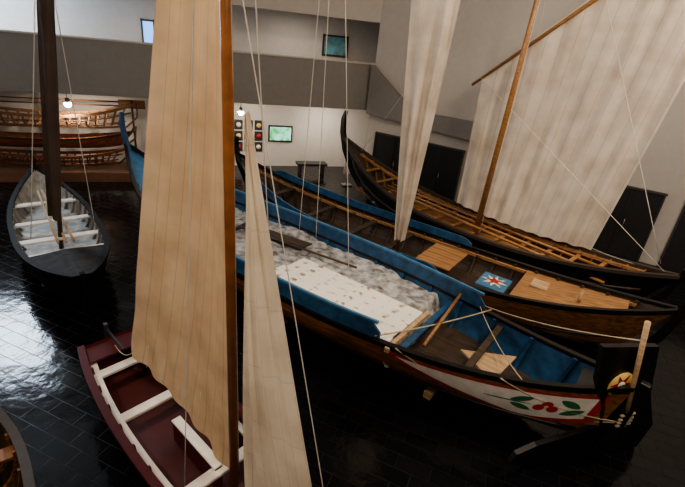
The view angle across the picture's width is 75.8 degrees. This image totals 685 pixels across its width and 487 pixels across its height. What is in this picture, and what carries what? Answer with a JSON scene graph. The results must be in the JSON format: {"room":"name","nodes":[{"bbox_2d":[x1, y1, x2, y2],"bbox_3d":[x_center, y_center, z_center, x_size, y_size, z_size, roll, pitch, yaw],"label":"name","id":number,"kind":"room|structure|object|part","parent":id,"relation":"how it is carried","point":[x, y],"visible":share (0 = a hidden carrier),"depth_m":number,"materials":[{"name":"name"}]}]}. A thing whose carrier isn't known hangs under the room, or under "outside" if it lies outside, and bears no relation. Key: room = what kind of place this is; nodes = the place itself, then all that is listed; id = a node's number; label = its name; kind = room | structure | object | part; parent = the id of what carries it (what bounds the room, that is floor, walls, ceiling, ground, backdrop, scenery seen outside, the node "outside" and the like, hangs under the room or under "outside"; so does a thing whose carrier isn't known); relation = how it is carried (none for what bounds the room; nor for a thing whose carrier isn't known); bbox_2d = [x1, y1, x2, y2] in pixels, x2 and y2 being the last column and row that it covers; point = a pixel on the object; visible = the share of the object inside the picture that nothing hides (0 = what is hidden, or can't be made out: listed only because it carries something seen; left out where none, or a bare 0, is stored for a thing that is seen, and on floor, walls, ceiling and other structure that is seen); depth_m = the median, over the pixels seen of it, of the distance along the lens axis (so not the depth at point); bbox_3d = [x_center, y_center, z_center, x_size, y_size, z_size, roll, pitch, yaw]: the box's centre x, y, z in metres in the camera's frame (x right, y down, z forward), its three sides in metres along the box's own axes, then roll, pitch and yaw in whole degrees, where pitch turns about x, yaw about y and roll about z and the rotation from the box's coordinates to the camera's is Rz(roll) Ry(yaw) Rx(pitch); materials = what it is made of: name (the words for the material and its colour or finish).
{"room":"museum","nodes":[
{"label":"museum","id":0,"kind":"room"},
{"bbox_2d":[0,90,368,166],"bbox_3d":[-6.486,-4.738,18.004,16.100,3.050,0.203,-3,26,-18],"label":"wall","id":1,"kind":"structure","parent":0,"point":[280,153],"depth_m":18.93,"materials":[{"name":"paint"}]},
{"bbox_2d":[234,119,262,150],"bbox_3d":[-4.206,-4.587,18.720,1.600,1.320,0.070,-3,26,-18],"label":"display board","id":2,"kind":"object","parent":1,"relation":"attached to","point":[238,124],"visible":0.46,"depth_m":18.74,"materials":[{"name":"paint"}]},
{"bbox_3d":[-4.365,-4.999,18.473,0.340,0.400,0.040,-3,26,-18],"label":"panel","id":3,"kind":"part","parent":2,"relation":"part of","materials":[{"name":"paint"}]},
{"bbox_3d":[-4.410,-4.585,18.667,0.340,0.400,0.040,-3,26,-18],"label":"panel","id":4,"kind":"part","parent":2,"relation":"part of","materials":[{"name":"paint"}]},
{"bbox_3d":[-3.659,-4.207,19.126,0.340,0.400,0.040,-3,26,-18],"label":"panel","id":5,"kind":"part","parent":2,"relation":"part of","materials":[{"name":"paint"}]},
{"bbox_3d":[-3.568,-5.036,18.737,0.340,0.400,0.040,-3,26,-18],"label":"panel","id":6,"kind":"part","parent":2,"relation":"part of","materials":[{"name":"paint"}]},
{"bbox_3d":[-3.614,-4.622,18.931,0.340,0.400,0.040,-3,26,-18],"label":"panel","id":7,"kind":"part","parent":2,"relation":"part of","materials":[{"name":"paint"}]},
{"bbox_2d":[268,125,292,141],"bbox_3d":[-2.700,-4.778,19.144,1.050,0.700,0.075,-3,26,-18],"label":"television","id":8,"kind":"object","parent":1,"relation":"attached to","point":[276,133],"visible":1,"depth_m":19.10,"materials":[{"name":"paint"}]},
{"bbox_2d":[0,31,370,109],"bbox_3d":[-6.003,-5.712,14.728,15.042,1.670,0.180,-3,26,-18],"label":"parapet","id":9,"kind":"object","parent":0,"point":[95,67],"depth_m":14.50,"materials":[{"name":"grey paint"}]},
{"bbox_2d":[0,29,374,64],"bbox_3d":[-5.828,-6.496,14.404,14.840,0.050,0.261,-3,26,-18],"label":"trim","id":10,"kind":"structure","parent":9,"relation":"on","point":[2,30],"depth_m":14.12,"materials":[{"name":"paint"}]},
{"bbox_2d":[0,0,379,62],"bbox_3d":[-6.226,-8.401,17.178,16.400,3.600,0.200,-3,26,-18],"label":"wall","id":11,"kind":"structure","parent":0,"point":[279,32],"depth_m":17.66,"materials":[{"name":"paint"}]},
{"bbox_2d":[140,18,143,41],"bbox_3d":[-7.589,-8.046,16.697,0.060,0.900,0.100,-3,26,-18],"label":"mullion","id":12,"kind":"object","parent":11,"relation":"attached to","point":[140,18],"visible":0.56,"depth_m":16.64,"materials":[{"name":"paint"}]},
{"bbox_2d":[322,34,348,57],"bbox_3d":[-0.313,-8.546,19.045,1.150,0.850,0.065,-3,26,-18],"label":"television","id":13,"kind":"object","parent":11,"relation":"attached to","point":[337,46],"visible":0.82,"depth_m":19.02,"materials":[{"name":"paint"}]},
{"bbox_3d":[-7.429,-7.695,16.932,0.520,0.070,0.100,-3,26,-18],"label":"frame","id":14,"kind":"object","parent":11,"relation":"attached to","visible":0},
{"bbox_2d":[142,21,152,42],"bbox_3d":[-7.390,-8.055,16.763,0.420,0.800,0.030,-3,26,-18],"label":"pane","id":15,"kind":"object","parent":14,"relation":"in","point":[147,26],"visible":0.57,"depth_m":16.74,"materials":[{"name":"blue glass"}]},
{"bbox_2d":[232,0,382,22],"bbox_3d":[-5.593,-9.514,12.955,15.042,3.900,0.200,-3,26,-18],"label":"wall","id":16,"kind":"structure","parent":0,"point":[360,10],"depth_m":15.33,"materials":[{"name":"white paint"}]},
{"bbox_2d":[0,165,684,486],"bbox_3d":[-0.178,1.639,9.596,34.000,0.100,32.000,6,25,0],"label":"floor","id":17,"kind":"structure","parent":0,"point":[374,425],"depth_m":7.22,"materials":[{"name":"black tile"}]},
{"bbox_2d":[0,408,35,486],"bbox_3d":[-4.022,2.816,4.771,1.140,1.105,3.400,-15,32,-38],"label":"rowboat","id":18,"kind":"object","parent":17,"relation":"on","point":[16,470],"visible":1,"depth_m":5.27,"materials":[{"name":"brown wood"}]},
{"bbox_2d":[6,0,109,313],"bbox_3d":[-6.570,-2.981,9.326,1.840,7.204,6.979,-13,31,-36],"label":"sailboat","id":19,"kind":"object","parent":17,"relation":"on","point":[58,236],"visible":1,"depth_m":9.31,"materials":[{"name":"black paint"}]},
{"bbox_3d":[-8.722,-1.865,12.584,0.080,1.486,0.728,-13,31,-36],"label":"bow stem","id":20,"kind":"part","parent":19,"relation":"part of","materials":[{"name":"black paint"}]},
{"bbox_3d":[-7.182,-0.570,10.141,0.920,0.530,6.812,-13,31,-36],"label":"rail","id":21,"kind":"part","parent":19,"relation":"part of","materials":[{"name":"black paint"}]},
{"bbox_3d":[-6.456,-0.744,10.680,0.920,0.530,6.812,-13,31,-36],"label":"rail","id":22,"kind":"part","parent":19,"relation":"part of","materials":[{"name":"black paint"}]},
{"bbox_3d":[-4.864,0.944,8.295,0.080,1.073,0.415,-13,31,-36],"label":"stern post","id":23,"kind":"part","parent":19,"relation":"part of","materials":[{"name":"black paint"}]},
{"bbox_2d":[0,96,144,181],"bbox_3d":[-10.111,-3.643,15.259,6.200,2.688,1.520,-3,26,-18],"label":"boat","id":24,"kind":"object","parent":17,"relation":"on","point":[12,169],"visible":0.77,"depth_m":15.33,"materials":[{"name":"brown wood"}]},
{"bbox_3d":[-9.893,-3.254,15.292,4.400,0.362,0.370,-3,26,-18],"label":"rail","id":25,"kind":"part","parent":24,"relation":"part of","materials":[{"name":"red wood"}]},
{"bbox_3d":[-9.781,-3.095,14.978,4.400,0.362,0.370,-3,26,-18],"label":"rail","id":26,"kind":"part","parent":24,"relation":"part of","materials":[{"name":"red wood"}]},
{"bbox_3d":[-10.075,-4.697,15.001,5.600,0.552,0.430,-3,26,-18],"label":"rail","id":27,"kind":"part","parent":24,"relation":"part of","materials":[{"name":"beige wood"}]},
{"bbox_3d":[-9.945,-4.511,14.636,5.600,0.552,0.430,-3,26,-18],"label":"rail","id":28,"kind":"part","parent":24,"relation":"part of","materials":[{"name":"beige wood"}]},
{"bbox_3d":[-7.713,-5.162,16.081,0.900,0.160,0.030,-3,26,-18],"label":"oar blade","id":29,"kind":"part","parent":24,"relation":"part of","materials":[{"name":"beige wood"}]},
{"bbox_3d":[-7.728,-5.027,16.145,0.900,0.160,0.030,-3,26,-18],"label":"oar blade","id":30,"kind":"part","parent":24,"relation":"part of","materials":[{"name":"beige wood"}]},
{"bbox_3d":[-7.527,-4.570,15.719,0.498,0.900,0.070,-3,26,-18],"label":"stem","id":31,"kind":"part","parent":24,"relation":"part of","materials":[{"name":"beige wood"}]},
{"bbox_3d":[-7.647,-3.846,15.867,0.496,0.770,0.070,-3,26,-18],"label":"stem","id":32,"kind":"part","parent":24,"relation":"part of","materials":[{"name":"red wood"}]},
{"bbox_3d":[-7.815,-4.162,16.529,0.070,2.300,0.070,-3,26,-18],"label":"rack post","id":33,"kind":"part","parent":24,"relation":"part of","materials":[{"name":"brown wood"}]},
{"bbox_2d":[77,0,322,486],"bbox_3d":[-1.573,-1.097,3.986,5.291,9.300,1.440,25,31,35],"label":"sailboat","id":34,"kind":"object","parent":17,"relation":"on","point":[165,386],"visible":1,"depth_m":4.37,"materials":[{"name":"fabric"}]},
{"bbox_3d":[-2.128,2.458,5.157,5.021,0.275,0.561,23,30,32],"label":"rail","id":35,"kind":"part","parent":34,"relation":"part of","materials":[{"name":"red paint"}]},
{"bbox_3d":[-1.514,2.223,5.801,0.561,0.275,5.021,-18,34,-41],"label":"rail","id":36,"kind":"part","parent":34,"relation":"part of","materials":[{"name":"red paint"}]},
{"bbox_2d":[296,161,327,174],"bbox_3d":[-1.355,-3.268,19.076,1.300,0.500,0.500,-3,26,-18],"label":"bench","id":37,"kind":"object","parent":17,"relation":"on","point":[322,164],"visible":0.98,"depth_m":18.90,"materials":[{"name":"paint"}]},
{"bbox_3d":[-1.834,-3.201,18.940,0.080,0.400,0.400,-3,26,-18],"label":"leg","id":38,"kind":"part","parent":37,"relation":"part of","materials":[{"name":"paint"}]},
{"bbox_3d":[-1.335,-3.448,18.992,1.300,0.100,0.500,-3,26,-18],"label":"seat","id":39,"kind":"part","parent":37,"relation":"part of","materials":[{"name":"paint"}]},
{"bbox_3d":[-0.886,-3.245,19.255,0.080,0.400,0.400,-3,26,-18],"label":"leg","id":40,"kind":"part","parent":37,"relation":"part of","materials":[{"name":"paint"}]},
{"bbox_2d":[341,142,354,185],"bbox_3d":[0.249,-3.219,17.804,0.400,1.800,0.300,-3,26,-18],"label":"information sign","id":41,"kind":"object","parent":17,"relation":"on","point":[345,164],"visible":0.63,"depth_m":17.92,"materials":[{"name":"white paint"}]},
{"bbox_3d":[0.274,-3.444,17.699,0.350,1.300,0.040,-3,26,-18],"label":"panel","id":42,"kind":"part","parent":41,"relation":"part of","materials":[{"name":"white paint"}]},
{"bbox_2d":[372,133,376,156],"bbox_3d":[1.229,-3.386,17.915,0.050,2.200,0.090,20,28,27],"label":"frame post","id":43,"kind":"object","parent":17,"relation":"on","point":[375,133],"visible":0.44,"depth_m":17.62,"materials":[{"name":"paint"}]},
{"bbox_2d":[119,0,658,466],"bbox_3d":[-0.638,-3.080,8.074,13.809,9.601,2.859,22,30,31],"label":"boat","id":44,"kind":"object","parent":17,"relation":"on","point":[408,318],"visible":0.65,"depth_m":7.68,"materials":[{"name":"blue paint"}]},
{"bbox_3d":[-5.821,-2.380,12.525,1.468,2.444,0.100,22,30,31],"label":"bow stem","id":45,"kind":"part","parent":44,"relation":"part of","materials":[{"name":"blue paint"}]},
{"bbox_3d":[-1.111,0.054,10.121,3.239,0.078,0.050,18,27,23],"label":"rake handle","id":46,"kind":"part","parent":44,"relation":"part of","materials":[{"name":"brown wood"}]},
{"bbox_3d":[-0.655,-0.420,10.055,13.120,1.170,1.420,22,30,31],"label":"rail","id":47,"kind":"part","parent":44,"relation":"part of","materials":[{"name":"black paint"}]},
{"bbox_3d":[-1.510,-0.016,8.995,13.120,1.170,1.420,22,30,31],"label":"rail","id":48,"kind":"part","parent":44,"relation":"part of","materials":[{"name":"black paint"}]},
{"bbox_3d":[2.374,1.926,7.352,0.801,0.060,0.900,22,30,31],"label":"locker lid","id":49,"kind":"part","parent":44,"relation":"part of","materials":[{"name":"brown wood"}]},
{"bbox_3d":[2.233,2.224,6.787,2.975,0.723,0.129,13,26,15],"label":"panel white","id":50,"kind":"part","parent":44,"relation":"part of","materials":[{"name":"paint"}]},
{"bbox_2d":[532,404,543,409],"bbox_3d":[2.939,2.459,6.608,0.154,0.141,0.027,12,26,13],"label":"flower","id":51,"kind":"object","parent":44,"relation":"on","point":[534,406],"depth_m":6.61,"materials":[{"name":"red paint"}]},
{"bbox_2d":[542,402,553,407],"bbox_3d":[3.045,2.398,6.531,0.145,0.147,0.060,22,30,31],"label":"flower","id":52,"kind":"object","parent":44,"relation":"on","point":[544,404],"depth_m":6.53,"materials":[{"name":"red paint"}]},
{"bbox_2d":[546,407,557,411],"bbox_3d":[3.123,2.475,6.559,0.155,0.146,0.025,12,26,12],"label":"flower","id":53,"kind":"object","parent":44,"relation":"on","point":[548,409],"depth_m":6.56,"materials":[{"name":"red paint"}]},
{"bbox_3d":[3.703,2.299,6.331,2.520,2.170,0.080,-1,26,-16],"label":"rudder blade","id":54,"kind":"part","parent":44,"relation":"part of","materials":[{"name":"black paint"}]},
{"bbox_3d":[4.079,2.494,6.394,0.276,1.312,0.120,22,30,31],"label":"stern post","id":55,"kind":"part","parent":44,"relation":"part of","materials":[{"name":"black paint"}]},
{"bbox_2d":[453,152,463,200],"bbox_3d":[4.253,-2.297,16.294,0.050,2.200,0.090,20,28,27],"label":"frame post","id":56,"kind":"object","parent":17,"relation":"on","point":[463,152],"visible":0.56,"depth_m":16.17,"materials":[{"name":"paint"}]},
{"bbox_2d":[234,0,684,344],"bbox_3d":[1.677,-2.929,9.825,11.935,8.302,2.240,22,29,30],"label":"boat","id":57,"kind":"object","parent":17,"relation":"on","point":[510,286],"visible":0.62,"depth_m":9.40,"materials":[{"name":"black paint"}]},
{"bbox_3d":[-2.894,-2.200,13.605,1.275,2.008,0.100,22,29,30],"label":"bow stem","id":58,"kind":"part","parent":57,"relation":"part of","materials":[{"name":"black paint"}]},
{"bbox_3d":[1.696,-0.469,11.496,10.464,0.741,0.842,22,29,30],"label":"rail","id":59,"kind":"part","parent":57,"relation":"part of","materials":[{"name":"brown wood"}]},
{"bbox_3d":[1.067,-0.344,10.551,11.627,0.990,1.120,22,29,30],"label":"rail","id":60,"kind":"part","parent":57,"relation":"part of","materials":[{"name":"black paint"}]},
{"bbox_3d":[1.718,-0.672,11.402,11.627,0.990,1.120,22,29,30],"label":"rail","id":61,"kind":"part","parent":57,"relation":"part of","materials":[{"name":"black paint"}]},
{"bbox_3d":[3.314,0.856,9.637,0.620,0.050,0.700,22,29,30],"label":"star panel","id":62,"kind":"part","parent":57,"relation":"part of","materials":[{"name":"blue paint"}]},
{"bbox_3d":[5.984,1.605,8.277,0.542,1.528,0.100,22,29,30],"label":"stern post","id":63,"kind":"part","parent":57,"relation":"part of","materials":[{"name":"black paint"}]},
{"bbox_2d":[340,0,684,300],"bbox_3d":[3.914,-4.192,11.582,2.020,9.530,11.098,-17,33,-40],"label":"sailboat","id":64,"kind":"object","parent":17,"relation":"on","point":[562,125],"visible":0.85,"depth_m":10.83,"materials":[{"name":"black paint"}]},
{"bbox_3d":[0.414,-3.297,15.881,0.120,2.723,1.562,-17,33,-40],"label":"bow stem","id":65,"kind":"part","parent":64,"relation":"part of","materials":[{"name":"black paint"}]},
{"bbox_3d":[4.005,-1.157,13.284,0.784,0.940,9.382,-17,33,-40],"label":"rail","id":66,"kind":"part","parent":64,"relation":"part of","materials":[{"name":"brown wood"}]},
{"bbox_3d":[3.268,-1.204,12.564,1.010,1.330,10.783,-17,33,-40],"label":"rail","id":67,"kind":"part","parent":64,"relation":"part of","materials":[{"name":"black wood"}]},
{"bbox_3d":[4.009,-1.428,13.213,1.010,1.330,10.783,-17,33,-40],"label":"rail","id":68,"kind":"part","parent":64,"relation":"part of","materials":[{"name":"brown wood"}]},
{"bbox_3d":[7.070,1.044,9.791,0.100,1.293,0.657,-17,33,-40],"label":"stern post","id":69,"kind":"part","parent":64,"relation":"part of","materials":[{"name":"black paint"}]},
{"bbox_2d":[607,189,633,252],"bbox_3d":[8.748,-0.679,13.886,0.050,2.200,0.090,20,28,27],"label":"frame post","id":70,"kind":"object","parent":17,"relation":"on","point":[623,212],"visible":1,"depth_m":13.82,"materials":[{"name":"paint"}]},
{"bbox_2d":[636,196,665,261],"bbox_3d":[9.462,-0.422,13.503,0.050,2.200,0.090,20,28,27],"label":"frame post","id":71,"kind":"object","parent":17,"relation":"on","point":[664,198],"visible":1,"depth_m":13.46,"materials":[{"name":"paint"}]},
{"bbox_2d":[656,204,684,267],"bbox_3d":[9.924,-0.256,13.255,0.050,2.200,0.090,20,28,27],"label":"frame post","id":72,"kind":"object","parent":17,"relation":"on","point":[683,209],"visible":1,"depth_m":13.23,"materials":[{"name":"paint"}]},
{"bbox_2d":[365,0,684,265],"bbox_3d":[8.341,-4.563,12.842,16.708,10.000,0.201,20,28,27],"label":"wall","id":73,"kind":"structure","parent":0,"point":[487,33],"depth_m":14.26,"materials":[{"name":"paint"}]},
{"bbox_2d":[375,131,400,138],"bbox_3d":[2.053,-4.147,17.055,1.800,0.070,0.090,20,28,27],"label":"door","id":74,"kind":"structure","parent":73,"relation":"in","point":[376,132],"depth_m":17.15,"materials":[{"name":"paint"}]},
{"bbox_2d":[374,134,399,171],"bbox_3d":[1.953,-3.135,17.548,1.700,2.200,0.051,20,28,27],"label":"leaf","id":75,"kind":"object","parent":74,"relation":"attached to","point":[382,152],"visible":0.26,"depth_m":17.43,"materials":[{"name":"black wood"}]},
{"bbox_2d":[366,65,472,140],"bbox_3d":[4.614,-4.426,15.094,7.501,2.220,4.440,6,25,0],"label":"parapet","id":76,"kind":"object","parent":73,"relation":"attached to","point":[382,95],"depth_m":16.44,"materials":[{"name":"grey paint"}]},
{"bbox_2d":[428,142,465,152],"bbox_3d":[3.650,-3.573,16.200,1.800,0.070,0.090,20,28,27],"label":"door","id":77,"kind":"structure","parent":73,"relation":"in","point":[432,144],"depth_m":16.06,"materials":[{"name":"paint"}]},
{"bbox_2d":[418,145,462,199],"bbox_3d":[3.550,-2.561,16.693,1.700,2.200,0.051,20,28,27],"label":"leaf","id":78,"kind":"object","parent":77,"relation":"attached to","point":[449,163],"visible":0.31,"depth_m":16.50,"materials":[{"name":"black wood"}]},
{"bbox_2d":[626,185,667,195],"bbox_3d":[8.858,-1.698,13.408,1.800,0.070,0.090,20,28,27],"label":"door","id":79,"kind":"structure","parent":73,"relation":"in","point":[627,186],"depth_m":13.20,"materials":[{"name":"paint"}]},
{"bbox_2d":[593,188,663,260],"bbox_3d":[8.758,-0.686,13.902,1.700,2.200,0.051,20,28,27],"label":"leaf","id":80,"kind":"object","parent":79,"relation":"attached to","point":[637,223],"visible":0.56,"depth_m":13.76,"materials":[{"name":"black wood"}]},
{"bbox_3d":[-6.442,-5.880,16.439,14.700,0.350,3.100,-3,26,-18],"label":"floor","id":81,"kind":"structure","parent":0,"visible":0},
{"bbox_2d":[64,95,70,106],"bbox_3d":[-9.050,-4.735,14.447,0.200,0.490,0.200,6,25,0],"label":"spotlight","id":82,"kind":"object","parent":81,"relation":"hanging from","point":[67,103],"visible":0.94,"depth_m":14.43,"materials":[{"name":"paint"}]},
{"bbox_2d":[238,107,243,114],"bbox_3d":[-3.740,-4.984,16.208,0.200,0.490,0.200,6,25,0],"label":"spotlight","id":83,"kind":"object","parent":81,"relation":"hanging from","point":[240,112],"visible":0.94,"depth_m":16.19,"materials":[{"name":"paint"}]},
{"bbox_3d":[11.211,-0.851,12.148,2.900,0.070,0.090,20,28,27],"label":"door","id":84,"kind":"structure","parent":0,"visible":0},
{"bbox_2d":[659,210,684,272],"bbox_3d":[11.111,0.161,12.641,2.800,2.200,0.051,20,28,27],"label":"leaf","id":85,"kind":"object","parent":84,"relation":"attached to","point":[673,259],"visible":1,"depth_m":13.32,"materials":[{"name":"black wood"}]}
]}

